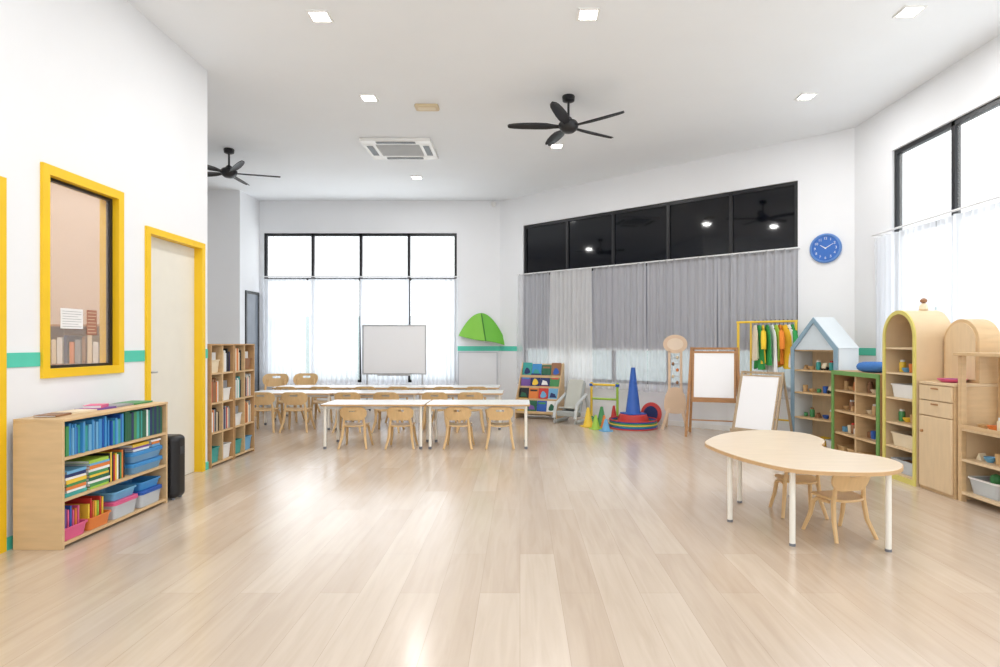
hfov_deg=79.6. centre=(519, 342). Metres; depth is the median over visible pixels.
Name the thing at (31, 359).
trim
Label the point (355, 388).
child chair
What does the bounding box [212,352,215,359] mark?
book
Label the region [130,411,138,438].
book
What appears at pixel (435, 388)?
child chair
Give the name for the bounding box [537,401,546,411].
picture book
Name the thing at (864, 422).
display shelf
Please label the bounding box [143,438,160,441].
book
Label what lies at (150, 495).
storage bin
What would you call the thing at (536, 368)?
picture book
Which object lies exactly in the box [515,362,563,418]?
display rack
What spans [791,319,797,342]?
garment
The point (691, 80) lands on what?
ceiling
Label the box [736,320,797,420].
clothes rack
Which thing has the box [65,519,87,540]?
storage bin
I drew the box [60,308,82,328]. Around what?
notice sheet
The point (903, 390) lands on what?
storage bin
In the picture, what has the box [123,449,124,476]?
book
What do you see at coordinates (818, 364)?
jar
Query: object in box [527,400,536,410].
picture book
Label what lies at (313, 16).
diffuser
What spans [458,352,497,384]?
board
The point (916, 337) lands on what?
shelf
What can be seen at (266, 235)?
window
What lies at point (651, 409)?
ring
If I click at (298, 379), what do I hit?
child chair
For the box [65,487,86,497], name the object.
book
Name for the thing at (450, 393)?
table
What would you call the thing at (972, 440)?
open shelf
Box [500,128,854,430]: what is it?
wall
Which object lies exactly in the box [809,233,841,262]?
wall clock
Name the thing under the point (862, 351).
trim
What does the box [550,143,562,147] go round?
recessed light
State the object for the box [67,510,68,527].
folder
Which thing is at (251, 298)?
door
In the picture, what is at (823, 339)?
shelf
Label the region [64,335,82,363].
book
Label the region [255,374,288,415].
child chair
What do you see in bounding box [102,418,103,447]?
book
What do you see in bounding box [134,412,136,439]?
book
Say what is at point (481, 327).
leaf canopy
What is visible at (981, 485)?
storage basket
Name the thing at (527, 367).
picture book
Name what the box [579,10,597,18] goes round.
diffuser
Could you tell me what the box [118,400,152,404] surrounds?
book
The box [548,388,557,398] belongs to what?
picture book
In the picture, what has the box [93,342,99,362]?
book
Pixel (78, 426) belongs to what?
book
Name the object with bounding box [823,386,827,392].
cup
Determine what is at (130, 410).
book
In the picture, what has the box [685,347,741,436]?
easel
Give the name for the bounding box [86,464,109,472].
book
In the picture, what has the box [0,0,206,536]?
wall
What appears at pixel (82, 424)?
book
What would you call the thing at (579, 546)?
floor
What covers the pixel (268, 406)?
baseboard
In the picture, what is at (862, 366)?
cushion
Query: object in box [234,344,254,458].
cubby shelf
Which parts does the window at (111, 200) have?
frame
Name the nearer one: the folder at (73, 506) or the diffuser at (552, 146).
the folder at (73, 506)
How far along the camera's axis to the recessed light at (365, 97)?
6.59 m
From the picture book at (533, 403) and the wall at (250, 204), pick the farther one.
the wall at (250, 204)
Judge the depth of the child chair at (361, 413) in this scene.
7.09 m
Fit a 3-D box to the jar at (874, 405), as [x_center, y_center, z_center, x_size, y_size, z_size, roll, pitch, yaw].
[3.584,0.673,6.055,0.056,0.112,0.056,0,0,0]
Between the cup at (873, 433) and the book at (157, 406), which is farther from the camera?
the cup at (873, 433)
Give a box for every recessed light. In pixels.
[306,10,333,22]
[359,94,378,101]
[410,176,422,178]
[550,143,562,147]
[577,8,599,20]
[795,93,817,99]
[892,5,927,17]
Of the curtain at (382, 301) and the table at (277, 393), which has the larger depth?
the curtain at (382, 301)
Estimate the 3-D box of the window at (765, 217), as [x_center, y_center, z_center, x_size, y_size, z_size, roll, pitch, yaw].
[1.910,-0.755,9.544,4.755,2.810,0.060,0,0,40]
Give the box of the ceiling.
[127,0,999,200]
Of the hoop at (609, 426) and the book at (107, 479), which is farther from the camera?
the hoop at (609, 426)
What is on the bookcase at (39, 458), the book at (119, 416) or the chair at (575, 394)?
the book at (119, 416)
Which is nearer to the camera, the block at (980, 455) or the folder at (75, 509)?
the folder at (75, 509)
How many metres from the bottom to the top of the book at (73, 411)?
0.012 m
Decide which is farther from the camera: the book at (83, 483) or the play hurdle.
the play hurdle
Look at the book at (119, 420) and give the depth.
4.16 m
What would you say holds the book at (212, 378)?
on the cubby shelf at (217, 438)
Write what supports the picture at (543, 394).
attached to the picture book at (543, 392)
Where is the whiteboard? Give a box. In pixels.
[362,325,426,410]
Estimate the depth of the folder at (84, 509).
3.88 m
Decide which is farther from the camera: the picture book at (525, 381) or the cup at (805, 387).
the picture book at (525, 381)
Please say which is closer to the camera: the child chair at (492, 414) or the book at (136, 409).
the book at (136, 409)
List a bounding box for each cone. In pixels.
[580,407,592,427]
[589,415,601,429]
[598,406,604,425]
[599,419,612,431]
[600,415,605,427]
[608,405,616,423]
[620,367,645,414]
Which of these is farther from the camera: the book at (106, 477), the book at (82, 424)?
the book at (106, 477)
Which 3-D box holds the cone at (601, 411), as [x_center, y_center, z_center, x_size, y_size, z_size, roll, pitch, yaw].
[1.240,1.108,9.120,0.200,0.284,0.200,0,0,-23]
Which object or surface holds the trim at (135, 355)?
attached to the wall at (94, 90)
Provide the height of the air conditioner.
0.046 m
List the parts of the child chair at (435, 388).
backrest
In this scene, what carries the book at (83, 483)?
on the book at (84, 486)
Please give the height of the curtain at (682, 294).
2.000 m
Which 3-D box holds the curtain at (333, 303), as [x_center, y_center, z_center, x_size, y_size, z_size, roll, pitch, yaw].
[-3.516,-0.190,11.299,0.939,2.040,0.103,0,0,0]
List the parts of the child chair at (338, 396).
leg, leg, backrest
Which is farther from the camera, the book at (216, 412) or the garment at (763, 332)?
the garment at (763, 332)
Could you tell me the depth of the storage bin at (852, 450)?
6.33 m
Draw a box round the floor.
[0,409,999,666]
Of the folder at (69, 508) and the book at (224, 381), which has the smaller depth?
the folder at (69, 508)
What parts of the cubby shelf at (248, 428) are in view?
panel, shelf, shelf, shelf, panel, panel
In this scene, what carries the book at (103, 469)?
on the book at (100, 473)
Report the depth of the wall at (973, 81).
6.82 m
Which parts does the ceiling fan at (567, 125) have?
blade, blade, blade, blade, blade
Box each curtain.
[262,279,306,386]
[308,279,358,384]
[360,279,408,384]
[411,279,457,384]
[517,272,549,383]
[549,267,592,387]
[592,262,647,390]
[647,256,716,393]
[717,249,797,399]
[874,221,935,361]
[936,201,999,331]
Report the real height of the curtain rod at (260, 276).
0.022 m
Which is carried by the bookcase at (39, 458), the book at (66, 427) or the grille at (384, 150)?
the book at (66, 427)
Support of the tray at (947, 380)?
on the cabinet
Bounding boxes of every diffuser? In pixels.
[309,13,329,20]
[362,96,376,100]
[551,145,561,147]
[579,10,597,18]
[798,94,814,98]
[897,8,922,16]
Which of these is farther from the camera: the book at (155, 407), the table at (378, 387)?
the table at (378, 387)
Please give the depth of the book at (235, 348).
6.56 m
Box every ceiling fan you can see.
[207,147,279,185]
[508,94,623,145]
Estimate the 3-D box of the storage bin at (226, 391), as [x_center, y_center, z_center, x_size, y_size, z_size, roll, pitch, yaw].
[-3.215,0.537,6.335,0.252,0.131,0.202,0,0,0]
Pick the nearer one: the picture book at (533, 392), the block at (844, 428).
the block at (844, 428)
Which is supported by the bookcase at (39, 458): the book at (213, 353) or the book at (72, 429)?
the book at (72, 429)
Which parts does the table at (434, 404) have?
leg, leg, leg, leg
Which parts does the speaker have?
control panel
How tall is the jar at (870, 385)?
0.112 m
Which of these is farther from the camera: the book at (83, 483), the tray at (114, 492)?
the tray at (114, 492)
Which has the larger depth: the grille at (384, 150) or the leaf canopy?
the leaf canopy
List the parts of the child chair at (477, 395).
backrest, leg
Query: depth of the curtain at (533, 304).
10.73 m
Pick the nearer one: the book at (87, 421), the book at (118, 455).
the book at (87, 421)
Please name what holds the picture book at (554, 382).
on the display rack at (518, 413)
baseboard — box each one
[7,535,12,549]
[205,461,208,469]
[262,405,423,408]
[513,409,781,430]
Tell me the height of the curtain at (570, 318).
2.000 m
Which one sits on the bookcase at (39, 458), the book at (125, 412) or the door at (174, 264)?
the book at (125, 412)
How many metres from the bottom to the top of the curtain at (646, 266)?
1.330 m
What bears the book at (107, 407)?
on the bookcase at (39, 458)
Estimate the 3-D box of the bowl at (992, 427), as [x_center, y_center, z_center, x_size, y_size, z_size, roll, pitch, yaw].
[3.600,0.649,4.560,0.084,0.040,0.084,0,0,0]
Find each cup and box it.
[803,385,807,391]
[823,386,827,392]
[870,431,875,438]
[995,453,999,464]
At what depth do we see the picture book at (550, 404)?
9.80 m
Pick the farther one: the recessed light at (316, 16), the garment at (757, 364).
the garment at (757, 364)
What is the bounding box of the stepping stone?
[617,413,648,429]
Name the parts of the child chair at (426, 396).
leg, backrest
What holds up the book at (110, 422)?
on the bookcase at (39, 458)
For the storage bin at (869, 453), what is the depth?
6.17 m
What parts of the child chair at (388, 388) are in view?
backrest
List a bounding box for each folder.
[65,498,91,517]
[65,504,89,517]
[65,505,78,523]
[65,506,71,526]
[65,509,66,527]
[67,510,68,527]
[72,508,76,524]
[72,510,73,525]
[77,496,100,514]
[92,500,96,516]
[92,501,93,517]
[97,500,98,514]
[101,496,102,513]
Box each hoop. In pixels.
[609,416,657,422]
[609,419,656,425]
[609,422,657,426]
[609,423,656,429]
[609,426,657,430]
[610,417,656,423]
[610,422,656,427]
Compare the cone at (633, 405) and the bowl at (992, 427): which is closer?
the bowl at (992, 427)
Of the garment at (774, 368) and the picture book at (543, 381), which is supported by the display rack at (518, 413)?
the picture book at (543, 381)
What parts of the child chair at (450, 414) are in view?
leg, leg, backrest, seat, leg, leg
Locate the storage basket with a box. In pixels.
[968,476,999,500]
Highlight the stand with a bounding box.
[661,335,688,430]
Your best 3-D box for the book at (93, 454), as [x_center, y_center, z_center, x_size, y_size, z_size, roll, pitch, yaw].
[-2.890,0.848,4.078,0.200,0.196,0.015,0,0,0]
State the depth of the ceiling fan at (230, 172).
8.30 m
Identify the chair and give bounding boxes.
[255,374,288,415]
[255,392,283,432]
[274,387,304,422]
[278,392,315,432]
[293,373,320,414]
[307,387,334,422]
[332,392,366,432]
[337,407,373,449]
[352,387,381,422]
[371,392,404,432]
[384,407,417,449]
[385,387,412,422]
[422,392,447,430]
[432,387,456,422]
[443,407,474,449]
[456,392,484,432]
[463,387,488,422]
[485,407,514,449]
[552,379,588,424]
[769,472,828,519]
[801,476,877,543]
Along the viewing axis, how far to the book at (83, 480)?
3.75 m
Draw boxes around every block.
[842,426,847,431]
[976,453,985,460]
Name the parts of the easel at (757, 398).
leg, board frame, rail, leg, leg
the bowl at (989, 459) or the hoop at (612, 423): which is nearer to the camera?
the bowl at (989, 459)
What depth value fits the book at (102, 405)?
4.11 m
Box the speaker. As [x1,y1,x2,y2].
[168,434,184,499]
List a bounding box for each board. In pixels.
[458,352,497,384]
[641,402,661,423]
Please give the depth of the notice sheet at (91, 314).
4.39 m
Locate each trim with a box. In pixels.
[7,352,39,367]
[124,350,144,361]
[458,346,499,350]
[500,346,516,350]
[859,348,875,355]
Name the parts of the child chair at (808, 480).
leg, leg, seat, leg, leg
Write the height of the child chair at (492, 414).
0.500 m
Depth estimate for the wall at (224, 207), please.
10.60 m
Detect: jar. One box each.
[810,407,814,416]
[816,360,820,369]
[829,361,832,370]
[844,379,849,389]
[849,400,854,409]
[851,423,854,433]
[867,382,873,392]
[872,404,875,414]
[899,360,905,371]
[899,409,905,420]
[997,418,999,430]
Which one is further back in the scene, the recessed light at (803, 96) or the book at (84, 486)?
the recessed light at (803, 96)
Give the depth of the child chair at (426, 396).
8.38 m
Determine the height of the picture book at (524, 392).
0.215 m
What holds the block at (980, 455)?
on the open shelf at (972, 440)
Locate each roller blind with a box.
[592,271,592,348]
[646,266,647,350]
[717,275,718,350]
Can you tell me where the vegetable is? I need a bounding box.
[990,474,999,484]
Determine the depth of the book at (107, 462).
3.94 m
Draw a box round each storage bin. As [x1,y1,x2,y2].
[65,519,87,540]
[79,510,110,530]
[103,493,137,519]
[125,445,162,463]
[125,455,162,474]
[133,484,161,507]
[212,360,219,372]
[212,446,219,462]
[223,387,230,400]
[223,442,230,458]
[235,412,241,425]
[235,438,241,453]
[245,358,251,369]
[245,435,251,449]
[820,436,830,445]
[825,439,830,447]
[837,444,854,451]
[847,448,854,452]
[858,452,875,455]
[891,383,911,398]
[891,431,911,449]
[891,457,911,475]
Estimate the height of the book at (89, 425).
0.169 m
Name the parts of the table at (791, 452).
leg, leg, leg, leg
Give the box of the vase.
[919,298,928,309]
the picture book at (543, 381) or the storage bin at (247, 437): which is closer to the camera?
the storage bin at (247, 437)
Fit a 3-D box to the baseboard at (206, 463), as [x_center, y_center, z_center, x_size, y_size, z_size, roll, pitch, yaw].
[-3.094,1.212,5.915,0.012,0.075,0.070,0,0,0]
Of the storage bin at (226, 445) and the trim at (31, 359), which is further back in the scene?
the storage bin at (226, 445)
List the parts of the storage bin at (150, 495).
lid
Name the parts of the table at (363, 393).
leg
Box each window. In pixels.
[40,162,123,378]
[264,233,456,381]
[524,181,797,383]
[894,97,999,231]
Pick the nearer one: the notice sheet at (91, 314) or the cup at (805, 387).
the notice sheet at (91, 314)
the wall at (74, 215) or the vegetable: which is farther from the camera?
the wall at (74, 215)
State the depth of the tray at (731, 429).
7.27 m
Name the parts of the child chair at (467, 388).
backrest, leg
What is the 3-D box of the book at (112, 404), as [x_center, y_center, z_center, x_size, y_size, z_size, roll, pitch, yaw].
[-2.940,0.453,4.360,0.140,0.012,0.180,0,0,-3]
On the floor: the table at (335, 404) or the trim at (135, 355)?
the table at (335, 404)
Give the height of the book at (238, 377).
0.233 m
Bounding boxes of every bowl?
[902,417,909,421]
[977,423,989,428]
[983,456,994,462]
[987,425,996,430]
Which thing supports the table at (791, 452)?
on the floor
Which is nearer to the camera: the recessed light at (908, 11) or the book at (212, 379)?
the recessed light at (908, 11)
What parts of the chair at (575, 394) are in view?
frame, frame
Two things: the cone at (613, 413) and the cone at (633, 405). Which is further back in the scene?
the cone at (613, 413)
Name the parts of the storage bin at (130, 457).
lid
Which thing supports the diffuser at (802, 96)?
attached to the recessed light at (803, 96)
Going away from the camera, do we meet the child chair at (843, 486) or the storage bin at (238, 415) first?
the child chair at (843, 486)
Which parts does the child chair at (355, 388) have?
backrest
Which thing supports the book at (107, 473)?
on the book at (106, 477)
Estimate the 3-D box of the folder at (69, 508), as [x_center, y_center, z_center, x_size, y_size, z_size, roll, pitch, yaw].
[-2.890,1.109,3.735,0.190,0.192,0.013,0,0,0]
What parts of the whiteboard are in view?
frame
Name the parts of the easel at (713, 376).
leg, leg, board frame, rail, leg, leg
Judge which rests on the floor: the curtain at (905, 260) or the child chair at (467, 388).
the child chair at (467, 388)
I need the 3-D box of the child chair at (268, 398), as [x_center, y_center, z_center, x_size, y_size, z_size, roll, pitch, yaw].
[-3.620,0.971,8.528,0.405,0.570,0.403,0,0,-2]
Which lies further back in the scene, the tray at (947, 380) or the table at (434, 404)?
the table at (434, 404)
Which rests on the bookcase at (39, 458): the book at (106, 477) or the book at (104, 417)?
the book at (104, 417)
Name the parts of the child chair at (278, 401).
leg, leg, backrest, leg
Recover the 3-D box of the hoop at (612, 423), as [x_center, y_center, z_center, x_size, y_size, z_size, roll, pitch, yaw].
[1.670,1.221,8.860,0.700,0.018,0.700,0,0,0]
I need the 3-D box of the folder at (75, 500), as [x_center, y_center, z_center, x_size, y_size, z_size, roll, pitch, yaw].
[-2.890,1.108,3.912,0.190,0.193,0.013,0,0,0]
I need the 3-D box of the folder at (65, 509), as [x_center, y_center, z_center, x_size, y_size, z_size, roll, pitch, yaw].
[-2.890,1.114,3.692,0.190,0.183,0.013,0,0,0]
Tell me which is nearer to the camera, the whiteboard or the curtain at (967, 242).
the curtain at (967, 242)
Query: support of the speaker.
on the floor
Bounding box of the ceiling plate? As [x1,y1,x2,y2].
[414,104,438,110]
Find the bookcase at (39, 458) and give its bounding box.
[13,402,167,549]
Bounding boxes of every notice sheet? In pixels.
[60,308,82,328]
[87,310,96,334]
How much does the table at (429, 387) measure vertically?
0.530 m
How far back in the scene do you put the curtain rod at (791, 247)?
9.01 m
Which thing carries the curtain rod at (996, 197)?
attached to the wall at (973, 81)
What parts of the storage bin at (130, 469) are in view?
lid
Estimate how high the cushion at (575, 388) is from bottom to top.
0.461 m
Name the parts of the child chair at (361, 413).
leg, leg, backrest, seat, leg, leg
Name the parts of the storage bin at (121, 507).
lid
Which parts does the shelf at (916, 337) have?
panel, shelf, shelf, shelf, shelf, shelf, frame, shelf, panel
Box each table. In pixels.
[255,390,341,429]
[272,385,354,419]
[320,400,430,448]
[332,390,422,429]
[348,385,427,411]
[418,390,503,429]
[424,385,499,411]
[426,400,529,448]
[705,430,903,551]
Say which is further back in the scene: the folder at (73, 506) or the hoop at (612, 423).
the hoop at (612, 423)
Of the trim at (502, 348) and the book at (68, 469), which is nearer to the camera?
the book at (68, 469)
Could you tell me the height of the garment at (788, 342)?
0.647 m
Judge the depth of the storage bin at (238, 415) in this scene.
6.60 m
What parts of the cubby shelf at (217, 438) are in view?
panel, panel, shelf, shelf, shelf, panel, panel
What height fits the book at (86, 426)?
0.166 m
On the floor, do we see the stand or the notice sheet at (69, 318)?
the stand
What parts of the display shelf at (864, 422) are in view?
panel, shelf, shelf, shelf, panel, panel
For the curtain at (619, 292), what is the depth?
9.59 m
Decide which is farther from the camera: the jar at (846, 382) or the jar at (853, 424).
the jar at (846, 382)
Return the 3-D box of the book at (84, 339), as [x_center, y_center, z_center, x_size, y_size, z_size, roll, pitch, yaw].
[-4.000,0.069,5.600,0.030,0.240,0.200,0,0,0]
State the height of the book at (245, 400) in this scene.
0.244 m
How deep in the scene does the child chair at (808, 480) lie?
4.33 m
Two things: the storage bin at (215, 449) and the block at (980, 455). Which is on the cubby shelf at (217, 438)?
the storage bin at (215, 449)
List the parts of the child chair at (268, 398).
leg, backrest, seat, leg, leg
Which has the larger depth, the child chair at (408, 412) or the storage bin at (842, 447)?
the child chair at (408, 412)
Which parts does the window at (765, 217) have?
pane, pane, pane, pane, pane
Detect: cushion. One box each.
[559,379,583,409]
[856,362,881,371]
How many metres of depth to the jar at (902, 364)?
5.59 m
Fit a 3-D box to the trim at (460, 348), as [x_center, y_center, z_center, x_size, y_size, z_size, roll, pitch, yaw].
[-0.790,0.105,11.397,0.820,0.090,0.006,0,0,0]
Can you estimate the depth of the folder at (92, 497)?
3.99 m
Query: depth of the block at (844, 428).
6.55 m
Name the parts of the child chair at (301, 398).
leg, leg, backrest, seat, leg, leg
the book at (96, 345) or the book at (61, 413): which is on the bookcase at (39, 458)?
the book at (61, 413)
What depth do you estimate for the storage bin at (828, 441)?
6.91 m
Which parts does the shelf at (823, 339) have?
panel, shelf, shelf, shelf, shelf, gable panel, frame, panel, roof panel, panel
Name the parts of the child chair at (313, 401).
leg, leg, backrest, seat, leg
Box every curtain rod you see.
[260,276,459,277]
[517,247,799,274]
[872,195,999,235]
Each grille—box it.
[168,447,170,489]
[377,145,423,155]
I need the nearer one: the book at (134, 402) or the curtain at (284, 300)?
the book at (134, 402)
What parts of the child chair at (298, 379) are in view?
backrest, leg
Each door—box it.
[0,176,6,553]
[145,226,204,474]
[245,290,258,406]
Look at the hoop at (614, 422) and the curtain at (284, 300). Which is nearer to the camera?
the hoop at (614, 422)
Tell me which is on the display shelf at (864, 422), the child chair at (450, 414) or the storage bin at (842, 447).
the storage bin at (842, 447)
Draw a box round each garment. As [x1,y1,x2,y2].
[752,325,758,360]
[754,320,764,369]
[761,325,765,363]
[763,320,777,371]
[765,325,771,365]
[773,319,779,361]
[777,319,784,365]
[778,319,791,368]
[787,319,792,367]
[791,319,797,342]
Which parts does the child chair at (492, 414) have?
leg, seat, backrest, leg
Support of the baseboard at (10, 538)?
attached to the wall at (94, 90)
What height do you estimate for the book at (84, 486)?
0.014 m
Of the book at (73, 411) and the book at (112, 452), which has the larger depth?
the book at (112, 452)
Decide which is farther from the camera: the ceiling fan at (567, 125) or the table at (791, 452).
the ceiling fan at (567, 125)
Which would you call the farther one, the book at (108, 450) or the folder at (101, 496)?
the book at (108, 450)
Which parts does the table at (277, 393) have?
leg, leg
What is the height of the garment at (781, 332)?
0.607 m
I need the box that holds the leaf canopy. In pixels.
[459,313,504,344]
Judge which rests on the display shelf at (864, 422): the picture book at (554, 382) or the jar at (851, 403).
the jar at (851, 403)
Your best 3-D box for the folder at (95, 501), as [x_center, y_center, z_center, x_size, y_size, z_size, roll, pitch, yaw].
[-2.890,1.122,3.954,0.190,0.166,0.013,0,0,0]
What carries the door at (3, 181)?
in the wall at (94, 90)
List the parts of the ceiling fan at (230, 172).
blade, blade, blade, blade, blade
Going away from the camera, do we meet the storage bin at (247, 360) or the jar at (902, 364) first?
the jar at (902, 364)
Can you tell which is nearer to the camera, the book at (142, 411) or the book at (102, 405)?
the book at (102, 405)
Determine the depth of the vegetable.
4.54 m
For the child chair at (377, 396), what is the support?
on the floor
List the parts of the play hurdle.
post, post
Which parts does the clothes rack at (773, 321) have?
post, hanging rail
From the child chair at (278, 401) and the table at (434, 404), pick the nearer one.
the table at (434, 404)
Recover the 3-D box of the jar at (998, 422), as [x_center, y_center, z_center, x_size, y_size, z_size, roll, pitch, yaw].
[3.580,0.613,4.460,0.056,0.112,0.056,0,0,0]
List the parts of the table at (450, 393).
leg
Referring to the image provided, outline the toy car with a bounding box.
[820,363,828,369]
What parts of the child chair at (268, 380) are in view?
leg, backrest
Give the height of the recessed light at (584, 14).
0.012 m
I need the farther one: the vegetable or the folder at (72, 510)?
the vegetable
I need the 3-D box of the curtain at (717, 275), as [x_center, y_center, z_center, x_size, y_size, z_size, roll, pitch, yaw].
[2.629,-0.545,8.876,0.959,1.330,0.020,0,0,40]
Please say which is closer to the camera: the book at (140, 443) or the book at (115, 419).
the book at (115, 419)
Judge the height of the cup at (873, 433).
0.080 m
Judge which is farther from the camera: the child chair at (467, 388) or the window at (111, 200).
the child chair at (467, 388)
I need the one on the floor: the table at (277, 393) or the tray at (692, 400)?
the table at (277, 393)
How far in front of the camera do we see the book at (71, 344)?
5.50 m
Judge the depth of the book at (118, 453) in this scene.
4.19 m
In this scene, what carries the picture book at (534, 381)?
on the display rack at (518, 413)
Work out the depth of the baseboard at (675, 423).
8.86 m
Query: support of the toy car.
on the shelf at (823, 339)
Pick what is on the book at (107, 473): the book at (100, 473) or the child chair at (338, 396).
the book at (100, 473)
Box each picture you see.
[540,391,545,397]
[553,368,558,374]
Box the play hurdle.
[589,382,618,420]
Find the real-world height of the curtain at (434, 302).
2.040 m
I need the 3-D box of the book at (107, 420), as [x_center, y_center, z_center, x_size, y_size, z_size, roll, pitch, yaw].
[-2.882,0.608,4.058,0.200,0.176,0.012,0,0,0]
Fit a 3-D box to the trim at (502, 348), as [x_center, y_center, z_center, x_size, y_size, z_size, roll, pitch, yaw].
[-0.166,0.105,11.215,0.554,0.090,0.006,0,0,40]
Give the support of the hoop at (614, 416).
on the hoop at (617, 417)
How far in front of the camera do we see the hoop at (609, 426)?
8.56 m
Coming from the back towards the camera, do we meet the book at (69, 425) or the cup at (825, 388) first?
the cup at (825, 388)
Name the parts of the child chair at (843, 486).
leg, leg, seat, leg, backrest, leg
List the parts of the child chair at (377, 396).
leg, leg, backrest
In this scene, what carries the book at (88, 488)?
on the bookcase at (39, 458)
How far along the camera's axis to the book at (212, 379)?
6.08 m
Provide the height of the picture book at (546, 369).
0.196 m
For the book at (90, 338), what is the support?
on the shelf at (56, 331)
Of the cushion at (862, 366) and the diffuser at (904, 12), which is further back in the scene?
the cushion at (862, 366)
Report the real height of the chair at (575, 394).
0.659 m
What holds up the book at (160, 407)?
on the bookcase at (39, 458)
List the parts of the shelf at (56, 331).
panel, panel, panel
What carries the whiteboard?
on the floor
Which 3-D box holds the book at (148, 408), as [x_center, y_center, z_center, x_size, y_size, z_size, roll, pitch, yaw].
[-2.890,0.585,4.522,0.220,0.221,0.030,0,0,0]
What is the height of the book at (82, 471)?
0.020 m
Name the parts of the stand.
leg, neck frame, head panel, panel, leg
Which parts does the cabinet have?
drawer, drawer, door, panel, hutch panel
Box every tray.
[83,485,135,501]
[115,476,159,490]
[377,375,410,375]
[691,399,735,402]
[730,428,747,431]
[937,378,967,382]
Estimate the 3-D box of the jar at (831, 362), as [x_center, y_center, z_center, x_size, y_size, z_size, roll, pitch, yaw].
[3.614,0.263,6.954,0.056,0.112,0.056,0,0,0]
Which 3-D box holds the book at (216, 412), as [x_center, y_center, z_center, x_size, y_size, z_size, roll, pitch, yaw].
[-3.205,0.805,6.149,0.200,0.195,0.022,0,0,0]
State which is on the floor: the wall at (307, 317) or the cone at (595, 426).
the cone at (595, 426)
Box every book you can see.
[33,412,71,417]
[51,340,56,363]
[51,409,96,413]
[57,337,63,363]
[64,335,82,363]
[65,422,84,452]
[65,424,70,455]
[65,426,68,456]
[65,456,108,463]
[65,459,109,465]
[65,466,85,474]
[65,469,85,478]
[65,473,85,480]
[65,475,86,484]
[65,479,85,487]
[65,482,85,490]
[65,485,85,492]
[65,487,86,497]
[69,342,74,363]
[71,428,73,454]
[73,419,93,449]
[73,424,76,453]
[75,340,81,363]
[77,406,116,409]
[77,425,79,452]
[82,337,86,363]
[83,403,108,408]
[84,418,101,448]
[85,424,91,450]
[85,425,87,451]
[85,453,109,481]
[86,461,109,469]
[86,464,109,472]
[86,467,107,475]
[86,472,108,481]
[86,475,109,483]
[86,478,108,486]
[87,335,99,363]
[87,470,108,477]
[87,481,108,489]
[90,416,106,446]
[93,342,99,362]
[95,422,97,448]
[97,452,111,481]
[100,449,122,477]
[102,414,121,442]
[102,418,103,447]
[107,418,117,444]
[107,420,108,445]
[109,403,132,406]
[109,420,114,444]
[109,421,112,444]
[112,444,148,449]
[112,452,113,480]
[113,413,123,441]
[114,452,121,477]
[114,453,116,479]
[116,441,148,447]
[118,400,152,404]
[118,419,120,443]
[118,455,119,478]
[119,411,126,441]
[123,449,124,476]
[125,446,148,451]
[127,411,129,440]
[130,410,145,436]
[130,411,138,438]
[130,412,133,439]
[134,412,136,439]
[136,409,147,436]
[139,411,140,437]
[142,407,151,435]
[142,411,143,437]
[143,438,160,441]
[148,410,149,435]
[152,407,153,434]
[153,406,156,434]
[157,406,158,433]
[160,407,161,432]
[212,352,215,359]
[212,378,215,401]
[212,379,213,402]
[216,412,217,430]
[223,348,227,371]
[223,380,226,387]
[235,348,236,370]
[235,376,239,396]
[245,400,249,421]
[519,388,528,397]
[521,377,530,385]
[522,362,532,374]
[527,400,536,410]
[529,388,538,398]
[530,373,540,385]
[532,364,541,373]
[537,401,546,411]
[538,388,548,398]
[540,378,549,385]
[541,365,551,374]
[546,401,555,411]
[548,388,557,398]
[550,378,559,386]
[551,363,561,375]
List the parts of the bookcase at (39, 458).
panel, panel, shelf, shelf, panel, panel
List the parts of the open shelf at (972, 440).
post, panel, shelf, shelf, shelf, panel, post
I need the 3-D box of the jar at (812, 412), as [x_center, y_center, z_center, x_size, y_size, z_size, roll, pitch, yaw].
[3.519,0.833,7.223,0.056,0.112,0.056,0,0,0]
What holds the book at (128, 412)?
on the bookcase at (39, 458)
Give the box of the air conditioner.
[359,138,438,159]
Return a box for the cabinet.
[919,319,999,499]
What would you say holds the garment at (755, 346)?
hanging from the clothes rack at (773, 321)
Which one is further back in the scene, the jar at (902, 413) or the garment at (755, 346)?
the garment at (755, 346)
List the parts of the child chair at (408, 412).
leg, leg, backrest, seat, leg, leg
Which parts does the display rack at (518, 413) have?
panel, panel, panel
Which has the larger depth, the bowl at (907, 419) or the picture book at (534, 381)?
the picture book at (534, 381)
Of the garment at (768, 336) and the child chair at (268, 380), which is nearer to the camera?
the garment at (768, 336)
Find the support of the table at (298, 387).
on the floor
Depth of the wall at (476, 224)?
11.40 m
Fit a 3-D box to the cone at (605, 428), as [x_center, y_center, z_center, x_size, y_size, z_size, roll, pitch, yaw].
[1.220,1.163,8.520,0.160,0.174,0.160,0,0,-23]
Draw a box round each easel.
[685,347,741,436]
[730,371,792,431]
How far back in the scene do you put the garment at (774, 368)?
7.78 m
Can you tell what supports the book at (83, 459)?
on the book at (106, 460)
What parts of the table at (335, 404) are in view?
leg, leg, leg, leg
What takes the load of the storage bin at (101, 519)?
on the bookcase at (39, 458)
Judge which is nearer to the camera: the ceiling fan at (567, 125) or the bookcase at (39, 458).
the bookcase at (39, 458)
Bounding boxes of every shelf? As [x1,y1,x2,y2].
[50,324,99,364]
[207,344,234,468]
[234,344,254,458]
[791,317,858,448]
[831,370,881,456]
[882,310,950,486]
[953,352,999,506]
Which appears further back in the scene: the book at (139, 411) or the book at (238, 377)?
the book at (238, 377)
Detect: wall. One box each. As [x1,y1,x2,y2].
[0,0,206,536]
[50,182,99,323]
[207,190,242,343]
[243,192,258,343]
[259,201,499,406]
[306,316,647,380]
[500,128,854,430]
[855,35,999,362]
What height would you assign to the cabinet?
1.450 m

